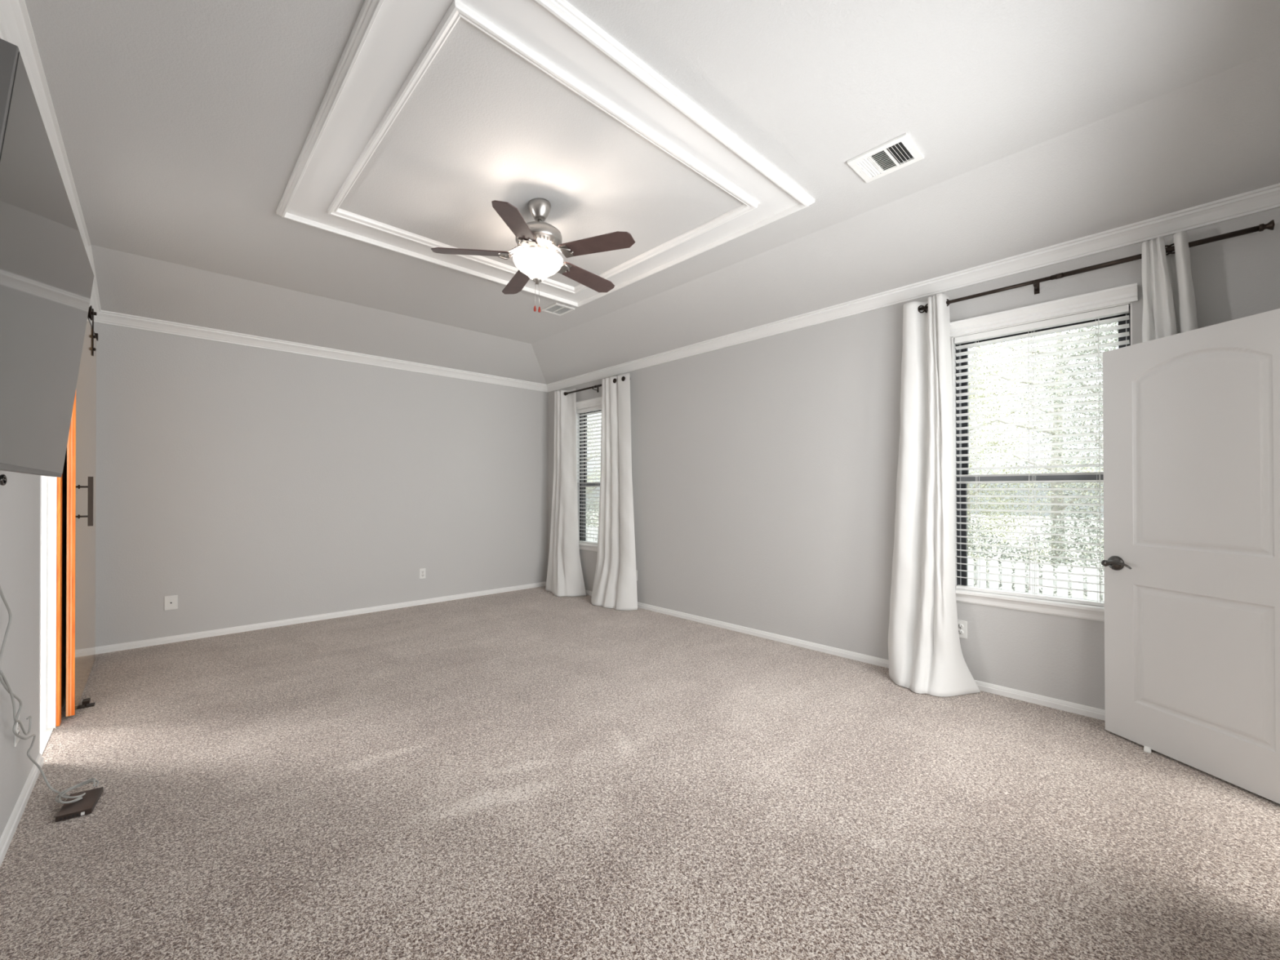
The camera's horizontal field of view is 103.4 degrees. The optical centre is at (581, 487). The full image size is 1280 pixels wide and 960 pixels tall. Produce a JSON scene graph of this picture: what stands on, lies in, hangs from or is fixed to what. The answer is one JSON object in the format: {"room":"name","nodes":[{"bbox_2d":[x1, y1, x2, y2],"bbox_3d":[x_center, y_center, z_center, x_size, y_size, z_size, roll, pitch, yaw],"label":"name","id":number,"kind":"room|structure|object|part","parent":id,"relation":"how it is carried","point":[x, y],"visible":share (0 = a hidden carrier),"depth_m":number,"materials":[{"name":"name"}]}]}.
{"room":"empty bedroom","nodes":[
{"label":"empty bedroom","id":0,"kind":"room"},
{"bbox_2d":[0,448,66,837],"bbox_3d":[-1.998,-0.167,1.618,0.110,3.156,6.110,0,0,-40],"label":"wall","id":1,"kind":"structure","parent":0,"point":[20,498],"depth_m":2.06,"materials":[{"name":"beige paint"}]},
{"bbox_2d":[13,714,19,746],"bbox_3d":[-2.244,0.958,1.998,0.009,0.116,0.072,0,0,-40],"label":"power outlet","id":2,"kind":"object","parent":1,"relation":"attached to","point":[16,739],"visible":0.62,"depth_m":1.98,"materials":[{"name":"white plastic"}]},
{"bbox_2d":[0,753,44,866],"bbox_3d":[-1.324,1.278,0.912,0.016,0.056,3.875,0,0,-40],"label":"baseboard","id":3,"kind":"structure","parent":1,"relation":"attached to","point":[6,838],"depth_m":2.00,"materials":[{"name":"white paint"}]},
{"bbox_2d":[0,38,93,485],"bbox_3d":[-1.456,-0.389,1.258,0.252,0.764,1.201,0,0,-40],"label":"television","id":4,"kind":"object","parent":1,"relation":"attached to","point":[46,275],"visible":1,"depth_m":1.15,"materials":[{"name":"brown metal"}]},
{"bbox_2d":[0,585,69,796],"bbox_3d":[-1.925,0.554,1.762,0.144,1.489,1.031,0,0,-40],"label":"power cable","id":5,"kind":"object","parent":4,"relation":"hanging from","point":[3,680],"visible":0.94,"depth_m":1.82,"materials":[{"name":"grey plastic"}]},
{"bbox_2d":[0,0,101,323],"bbox_3d":[-1.974,-1.480,1.744,0.082,0.331,5.959,0,0,-40],"label":"crown molding","id":6,"kind":"structure","parent":1,"relation":"attached to","point":[15,26],"depth_m":2.06,"materials":[{"name":"white paint"}]},
{"bbox_2d":[39,475,62,753],"bbox_3d":[-2.800,0.117,2.578,0.132,2.400,0.555,0,0,-40],"label":"door frame","id":7,"kind":"structure","parent":1,"relation":"attached to","point":[48,485],"depth_m":2.75,"materials":[{"name":"white paint"}]},
{"bbox_2d":[66,305,97,716],"bbox_3d":[-3.028,-0.004,3.031,0.138,2.602,2.380,0,0,-40],"label":"door","id":8,"kind":"structure","parent":1,"relation":"in","point":[82,440],"depth_m":3.10,"materials":[{"name":"brown wood"}]},
{"bbox_3d":[-2.907,0.079,2.941,0.069,0.290,0.026,0,0,-40],"label":"bar handle","id":9,"kind":"part","parent":8,"relation":"part of","materials":[{"name":"brown metal"}]},
{"bbox_3d":[-3.056,-1.185,3.015,0.069,0.050,2.380,0,0,-40],"label":"barn door rail","id":10,"kind":"part","parent":8,"relation":"part of","materials":[{"name":"black metal"}]},
{"bbox_2d":[91,322,547,646],"bbox_3d":[-2.245,-0.147,5.505,4.824,3.156,0.150,0,0,-40],"label":"wall","id":11,"kind":"structure","parent":0,"point":[246,485],"depth_m":4.91,"materials":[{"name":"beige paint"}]},
{"bbox_2d":[164,595,177,610],"bbox_3d":[-3.523,0.985,4.311,0.090,0.120,0.015,0,0,-40],"label":"cable plate","id":12,"kind":"object","parent":11,"relation":"attached to","point":[171,602],"visible":1,"depth_m":4.31,"materials":[{"name":"white plastic"}]},
{"bbox_2d":[93,310,547,392],"bbox_3d":[-2.172,-1.363,5.422,4.524,0.087,0.082,0,0,-40],"label":"crown molding","id":13,"kind":"structure","parent":11,"relation":"attached to","point":[104,317],"depth_m":4.88,"materials":[{"name":"white paint"}]},
{"bbox_2d":[95,581,546,654],"bbox_3d":[-2.190,1.303,5.434,4.524,0.056,0.016,0,0,-40],"label":"baseboard","id":14,"kind":"structure","parent":11,"relation":"attached to","point":[148,642],"depth_m":4.89,"materials":[{"name":"white paint"}]},
{"bbox_2d":[419,568,425,578],"bbox_3d":[-1.822,0.978,5.750,0.072,0.116,0.009,0,0,-40],"label":"power outlet","id":15,"kind":"object","parent":11,"relation":"attached to","point":[422,571],"visible":1,"depth_m":5.75,"materials":[{"name":"white plastic"}]},
{"bbox_2d":[0,586,1279,959],"bbox_3d":[-1.025,1.362,2.442,6.600,0.104,6.090,0,0,-40],"label":"floor","id":16,"kind":"structure","parent":0,"point":[533,773],"depth_m":2.03,"materials":[{"name":"beige carpet"}]},
{"bbox_2d":[54,777,103,822],"bbox_3d":[-2.110,1.286,2.090,0.178,0.049,0.270,0,0,-32],"label":"box","id":17,"kind":"object","parent":16,"relation":"on","point":[86,805],"depth_m":2.06,"materials":[{"name":"brown plastic"}]},
{"bbox_3d":[-2.127,1.275,2.117,0.111,0.028,0.173,0,0,-5],"label":"cable coil","id":18,"kind":"part","parent":17,"relation":"part of","materials":[{"name":"white plastic"}]},
{"bbox_2d":[76,697,95,709],"bbox_3d":[-3.001,1.300,3.033,0.090,0.038,0.060,0,0,-40],"label":"floor guide","id":19,"kind":"object","parent":16,"relation":"on","point":[86,702],"visible":0.84,"depth_m":3.03,"materials":[{"name":"brown metal"}]},
{"bbox_2d":[1143,745,1151,753],"bbox_3d":[2.810,1.300,2.499,0.035,0.020,0.024,0,0,-40],"label":"wedge","id":20,"kind":"object","parent":16,"relation":"on","point":[1146,748],"visible":1,"depth_m":2.50,"materials":[{"name":"white plastic"}]},
{"bbox_2d":[24,0,1279,384],"bbox_3d":[-0.277,-1.668,3.177,4.844,0.542,6.280,0,0,-40],"label":"ceiling","id":21,"kind":"structure","parent":0,"point":[184,126],"depth_m":2.40,"materials":[{"name":"white paint"}]},
{"bbox_2d":[431,198,635,312],"bbox_3d":[-0.226,-1.328,2.942,1.112,0.626,1.155,0,0,-40],"label":"ceiling fan","id":22,"kind":"object","parent":21,"relation":"hanging from","point":[535,256],"visible":1,"depth_m":2.82,"materials":[{"name":"brown wood"}]},
{"bbox_3d":[-0.633,-1.345,2.869,0.433,0.034,0.129,0,0,-6],"label":"blade","id":23,"kind":"part","parent":22,"relation":"part of","materials":[{"name":"brown wood"}]},
{"bbox_3d":[-0.408,-1.359,2.895,0.149,0.073,0.095,0,0,-6],"label":"blade arm","id":24,"kind":"part","parent":22,"relation":"part of","materials":[{"name":"silver metal"}]},
{"bbox_3d":[-0.333,-1.330,2.537,0.128,0.050,0.433,0,0,11],"label":"blade","id":25,"kind":"part","parent":22,"relation":"part of","materials":[{"name":"brown wood"}]},
{"bbox_3d":[-0.410,-1.336,3.258,0.130,0.031,0.433,0,0,-24],"label":"blade","id":26,"kind":"part","parent":22,"relation":"part of","materials":[{"name":"brown wood"}]},
{"bbox_3d":[-0.287,-1.354,2.758,0.095,0.077,0.147,0,0,12],"label":"blade arm","id":27,"kind":"part","parent":22,"relation":"part of","materials":[{"name":"silver metal"}]},
{"bbox_3d":[-0.254,-1.269,2.910,0.290,0.128,0.290,0,0,-40],"label":"lamp shade","id":28,"kind":"part","parent":22,"relation":"part of","materials":[{"name":"white glass"}]},
{"bbox_3d":[-0.119,-1.349,2.831,0.145,0.081,0.095,0,0,30],"label":"blade arm","id":29,"kind":"part","parent":22,"relation":"part of","materials":[{"name":"silver metal"}]},
{"bbox_3d":[-0.138,-1.351,3.015,0.146,0.077,0.097,0,0,-40],"label":"blade arm","id":30,"kind":"part","parent":22,"relation":"part of","materials":[{"name":"silver metal"}]},
{"bbox_3d":[0.025,-1.319,3.170,0.436,0.050,0.133,0,0,-40],"label":"blade","id":31,"kind":"part","parent":22,"relation":"part of","materials":[{"name":"brown wood"}]},
{"bbox_3d":[0.075,-1.315,2.718,0.432,0.061,0.129,0,0,29],"label":"blade","id":32,"kind":"part","parent":22,"relation":"part of","materials":[{"name":"brown wood"}]},
{"bbox_2d":[327,0,757,293],"bbox_3d":[-0.242,-1.625,2.918,1.876,0.034,1.658,0,0,-40],"label":"trim","id":33,"kind":"structure","parent":21,"relation":"attached to","point":[457,10],"depth_m":2.36,"materials":[{"name":"white paint"}]},
{"bbox_2d":[286,0,800,302],"bbox_3d":[-0.242,-1.636,2.919,2.246,0.011,2.028,0,0,-40],"label":"board","id":34,"kind":"object","parent":21,"relation":"attached to","point":[401,30],"visible":0.67,"depth_m":2.18,"materials":[{"name":"white paint"}]},
{"bbox_2d":[275,0,814,306],"bbox_3d":[-0.242,-1.622,2.918,2.326,0.039,2.108,0,0,-40],"label":"trim","id":35,"kind":"structure","parent":21,"relation":"attached to","point":[564,11],"depth_m":2.23,"materials":[{"name":"white paint"}]},
{"bbox_2d":[541,302,574,315],"bbox_3d":[-0.217,-1.626,4.583,0.214,0.012,0.222,0,0,-40],"label":"ceiling vent","id":36,"kind":"object","parent":21,"relation":"in","point":[557,308],"visible":1,"depth_m":4.58,"materials":[{"name":"white plastic"}]},
{"bbox_2d":[846,133,924,182],"bbox_3d":[1.514,-1.638,2.511,0.255,0.012,0.264,0,0,-40],"label":"ceiling vent","id":37,"kind":"object","parent":21,"relation":"in","point":[895,154],"visible":1,"depth_m":2.50,"materials":[{"name":"white plastic"}]},
{"bbox_2d":[547,207,1279,710],"bbox_3d":[1.560,-0.106,4.619,0.150,3.056,6.110,0,0,-40],"label":"wall","id":38,"kind":"structure","parent":0,"point":[764,470],"depth_m":4.09,"materials":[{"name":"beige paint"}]},
{"bbox_2d":[564,383,601,395],"bbox_3d":[0.179,-1.201,6.055,0.114,0.074,1.151,0,0,-40],"label":"curtain rod","id":39,"kind":"object","parent":38,"relation":"attached to","point":[597,385],"visible":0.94,"depth_m":6.16,"materials":[{"name":"brown metal"}]},
{"bbox_2d":[545,388,586,596],"bbox_3d":[-0.280,0.033,6.368,0.314,2.590,0.690,0,0,-40],"label":"curtain","id":40,"kind":"object","parent":39,"relation":"hanging from","point":[565,578],"visible":1,"depth_m":6.38,"materials":[{"name":"white fabric"}]},
{"bbox_2d":[591,373,637,610],"bbox_3d":[0.318,0.026,5.676,0.281,2.594,0.694,0,0,-40],"label":"curtain","id":41,"kind":"object","parent":39,"relation":"hanging from","point":[615,583],"visible":1,"depth_m":5.65,"materials":[{"name":"white fabric"}]},
{"bbox_2d":[576,396,601,551],"bbox_3d":[0.220,-0.155,6.165,0.204,1.862,0.880,0,0,-40],"label":"window","id":42,"kind":"structure","parent":38,"relation":"in","point":[597,402],"depth_m":6.47,"materials":[{"name":"plastic"}]},
{"bbox_3d":[0.265,-0.143,6.202,0.088,1.720,0.820,0,0,-40],"label":"frame","id":43,"kind":"part","parent":42,"relation":"part of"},
{"bbox_2d":[576,405,601,544],"bbox_3d":[0.206,-0.150,6.152,0.068,1.690,0.796,0,0,-40],"label":"window blind","id":44,"kind":"object","parent":42,"relation":"attached to","point":[596,408],"visible":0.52,"depth_m":6.29,"materials":[{"name":"white plastic"}]},
{"bbox_3d":[0.211,0.685,6.152,0.050,0.020,0.796,0,0,-40],"label":"rail","id":45,"kind":"part","parent":44,"relation":"part of","materials":[{"name":"white plastic"}]},
{"bbox_3d":[0.162,-1.044,6.121,0.054,0.085,0.864,0,0,-40],"label":"head trim","id":46,"kind":"part","parent":42,"relation":"part of","materials":[{"name":"white paint"}]},
{"bbox_3d":[0.260,0.319,6.195,0.027,0.755,0.776,0,0,-40],"label":"sash","id":47,"kind":"part","parent":42,"relation":"part of","materials":[{"name":"clear glass"}]},
{"bbox_3d":[0.259,-0.036,6.196,0.030,0.046,0.774,0,0,-40],"label":"meeting rail","id":48,"kind":"part","parent":42,"relation":"part of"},
{"bbox_3d":[0.281,-0.495,6.218,0.025,0.955,0.776,0,0,-40],"label":"sash","id":49,"kind":"part","parent":42,"relation":"part of","materials":[{"name":"clear glass"}]},
{"bbox_2d":[585,590,1105,720],"bbox_3d":[1.450,1.294,4.615,0.016,0.056,5.960,0,0,-40],"label":"baseboard","id":50,"kind":"structure","parent":38,"relation":"attached to","point":[1091,712],"depth_m":3.82,"materials":[{"name":"white paint"}]},
{"bbox_2d":[546,182,1279,392],"bbox_3d":[1.421,-1.371,4.608,0.082,0.087,5.960,0,0,-40],"label":"crown molding","id":51,"kind":"structure","parent":38,"relation":"attached to","point":[1265,198],"depth_m":3.17,"materials":[{"name":"white paint"}]},
{"bbox_2d":[957,619,967,638],"bbox_3d":[2.522,0.940,3.350,0.009,0.116,0.072,0,0,-40],"label":"power outlet","id":52,"kind":"object","parent":38,"relation":"attached to","point":[962,625],"visible":0.8,"depth_m":3.34,"materials":[{"name":"white plastic"}]},
{"bbox_2d":[957,623,963,628],"bbox_3d":[2.523,0.921,3.351,0.008,0.033,0.033,0,0,-40],"label":"receptacle","id":53,"kind":"object","parent":52,"relation":"attached to","point":[960,625],"depth_m":3.35,"materials":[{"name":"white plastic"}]},
{"bbox_2d":[958,629,963,634],"bbox_3d":[2.523,0.960,3.351,0.008,0.033,0.033,0,0,-40],"label":"receptacle","id":54,"kind":"object","parent":52,"relation":"attached to","point":[961,631],"depth_m":3.34,"materials":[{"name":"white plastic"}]},
{"bbox_2d":[950,283,1137,622],"bbox_3d":[2.800,-0.174,3.107,0.204,1.862,0.880,0,0,-40],"label":"window","id":55,"kind":"structure","parent":38,"relation":"in","point":[1127,294],"depth_m":3.15,"materials":[{"name":"plastic"}]},
{"bbox_3d":[2.839,0.300,3.137,0.027,0.755,0.776,0,0,-40],"label":"sash","id":56,"kind":"part","parent":55,"relation":"part of","materials":[{"name":"clear glass"}]},
{"bbox_3d":[2.838,-0.055,3.139,0.030,0.046,0.774,0,0,-40],"label":"meeting rail","id":57,"kind":"part","parent":55,"relation":"part of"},
{"bbox_2d":[954,304,1129,606],"bbox_3d":[2.785,-0.169,3.095,0.068,1.690,0.796,0,0,-40],"label":"window blind","id":58,"kind":"object","parent":55,"relation":"attached to","point":[1122,309],"visible":0.77,"depth_m":3.09,"materials":[{"name":"white plastic"}]},
{"bbox_3d":[2.605,-0.161,3.317,0.056,1.640,0.014,0,0,-40],"label":"ladder cord","id":59,"kind":"part","parent":58,"relation":"part of","materials":[{"name":"white fabric"}]},
{"bbox_3d":[2.749,-0.177,3.094,0.012,1.610,0.011,0,0,-40],"label":"pull cord","id":60,"kind":"part","parent":58,"relation":"part of","materials":[{"name":"white fabric"}]},
{"bbox_3d":[2.791,0.666,3.095,0.050,0.020,0.796,0,0,-40],"label":"rail","id":61,"kind":"part","parent":58,"relation":"part of","materials":[{"name":"white plastic"}]},
{"bbox_3d":[2.786,-0.162,3.103,0.056,1.640,0.014,0,0,-40],"label":"ladder cord","id":62,"kind":"part","parent":58,"relation":"part of","materials":[{"name":"white fabric"}]},
{"bbox_3d":[2.966,-0.164,2.889,0.056,1.640,0.014,0,0,-40],"label":"ladder cord","id":63,"kind":"part","parent":58,"relation":"part of","materials":[{"name":"white fabric"}]},
{"bbox_3d":[2.860,-0.515,3.160,0.025,0.955,0.776,0,0,-40],"label":"sash","id":64,"kind":"part","parent":55,"relation":"part of","materials":[{"name":"glass"}]},
{"bbox_3d":[2.741,-1.063,3.063,0.054,0.085,0.864,0,0,-40],"label":"head trim","id":65,"kind":"part","parent":55,"relation":"part of","materials":[{"name":"white paint"}]},
{"bbox_2d":[919,219,1275,312],"bbox_3d":[2.792,-1.220,2.957,0.114,0.074,1.506,0,0,-40],"label":"curtain rod","id":66,"kind":"object","parent":38,"relation":"attached to","point":[1270,225],"visible":0.89,"depth_m":2.78,"materials":[{"name":"brown metal"}]},
{"bbox_2d":[888,293,980,697],"bbox_3d":[2.268,0.013,3.319,0.355,2.592,0.522,0,0,-40],"label":"curtain","id":67,"kind":"object","parent":66,"relation":"hanging from","point":[926,656],"visible":1,"depth_m":3.35,"materials":[{"name":"white fabric"}]},
{"bbox_2d":[1142,231,1198,342],"bbox_3d":[3.052,0.004,2.525,0.171,2.599,0.364,0,0,-36],"label":"curtain","id":68,"kind":"object","parent":66,"relation":"hanging from","point":[1169,303],"visible":0.26,"depth_m":2.59,"materials":[{"name":"white fabric"}]},
{"bbox_3d":[1.685,-0.176,0.846,4.824,3.156,0.120,0,0,-40],"label":"wall","id":69,"kind":"structure","parent":0,"visible":0},
{"bbox_2d":[1101,308,1279,804],"bbox_3d":[2.884,0.281,2.328,0.184,2.030,0.773,0,0,-10],"label":"door","id":70,"kind":"structure","parent":69,"relation":"in","point":[1191,562],"depth_m":2.31,"materials":[{"name":"white paint"}]},
{"bbox_3d":[2.781,0.396,2.609,0.073,0.076,0.152,0,0,-4],"label":"handle","id":71,"kind":"part","parent":70,"relation":"part of","materials":[{"name":"black metal"}]},
{"label":"outside","id":72,"kind":"structure","parent":0,"visible":0},
{"bbox_2d":[586,511,1103,601],"bbox_3d":[16.798,2.101,21.456,44.830,0.180,60.000,0,0,-40],"label":"ground","id":73,"kind":"structure","parent":72,"point":[1040,522],"depth_m":18.96,"materials":[{"name":"green plant"}]},
{"bbox_2d":[586,413,600,533],"bbox_3d":[-0.183,-0.532,21.579,4.958,6.012,4.915,0,0,-28],"label":"tree","id":74,"kind":"object","parent":73,"relation":"on","point":[591,481],"visible":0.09,"depth_m":21.25,"materials":[{"name":"green plant"}]},
{"bbox_2d":[586,496,1103,600],"bbox_3d":[4.114,1.066,11.416,1.832,1.882,16.062,0,0,-39],"label":"hedge","id":75,"kind":"object","parent":73,"relation":"on","point":[1003,557],"visible":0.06,"depth_m":7.76,"materials":[{"name":"green plant"}]},
{"bbox_2d":[586,525,1104,601],"bbox_3d":[3.224,1.496,10.627,0.050,0.910,14.255,0,0,-40],"label":"picket fence","id":76,"kind":"object","parent":73,"relation":"on","point":[993,584],"visible":0.04,"depth_m":6.98,"materials":[{"name":"white wood"}]},
{"bbox_2d":[967,343,1055,582],"bbox_3d":[7.971,-0.764,11.303,3.662,6.226,3.663,0,0,10],"label":"tree","id":77,"kind":"object","parent":73,"relation":"on","point":[971,492],"visible":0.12,"depth_m":10.68,"materials":[{"name":"green plant"}]},
{"bbox_2d":[967,333,1082,546],"bbox_3d":[13.324,-2.130,17.367,6.631,8.897,6.278,0,0,-40],"label":"tree","id":78,"kind":"object","parent":73,"relation":"on","point":[989,422],"visible":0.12,"depth_m":16.83,"materials":[{"name":"green plant"}]},
{"bbox_2d":[967,322,1118,568],"bbox_3d":[12.167,-1.736,12.848,6.004,8.295,5.405,0,0,6],"label":"tree","id":79,"kind":"object","parent":73,"relation":"on","point":[1052,462],"visible":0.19,"depth_m":12.87,"materials":[{"name":"green plant"}]},
{"bbox_2d":[1011,321,1118,593],"bbox_3d":[9.512,-0.618,8.800,3.340,5.944,3.338,0,0,17],"label":"tree","id":80,"kind":"object","parent":73,"relation":"on","point":[1106,333],"visible":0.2,"depth_m":9.19,"materials":[{"name":"green plant"}]}
]}

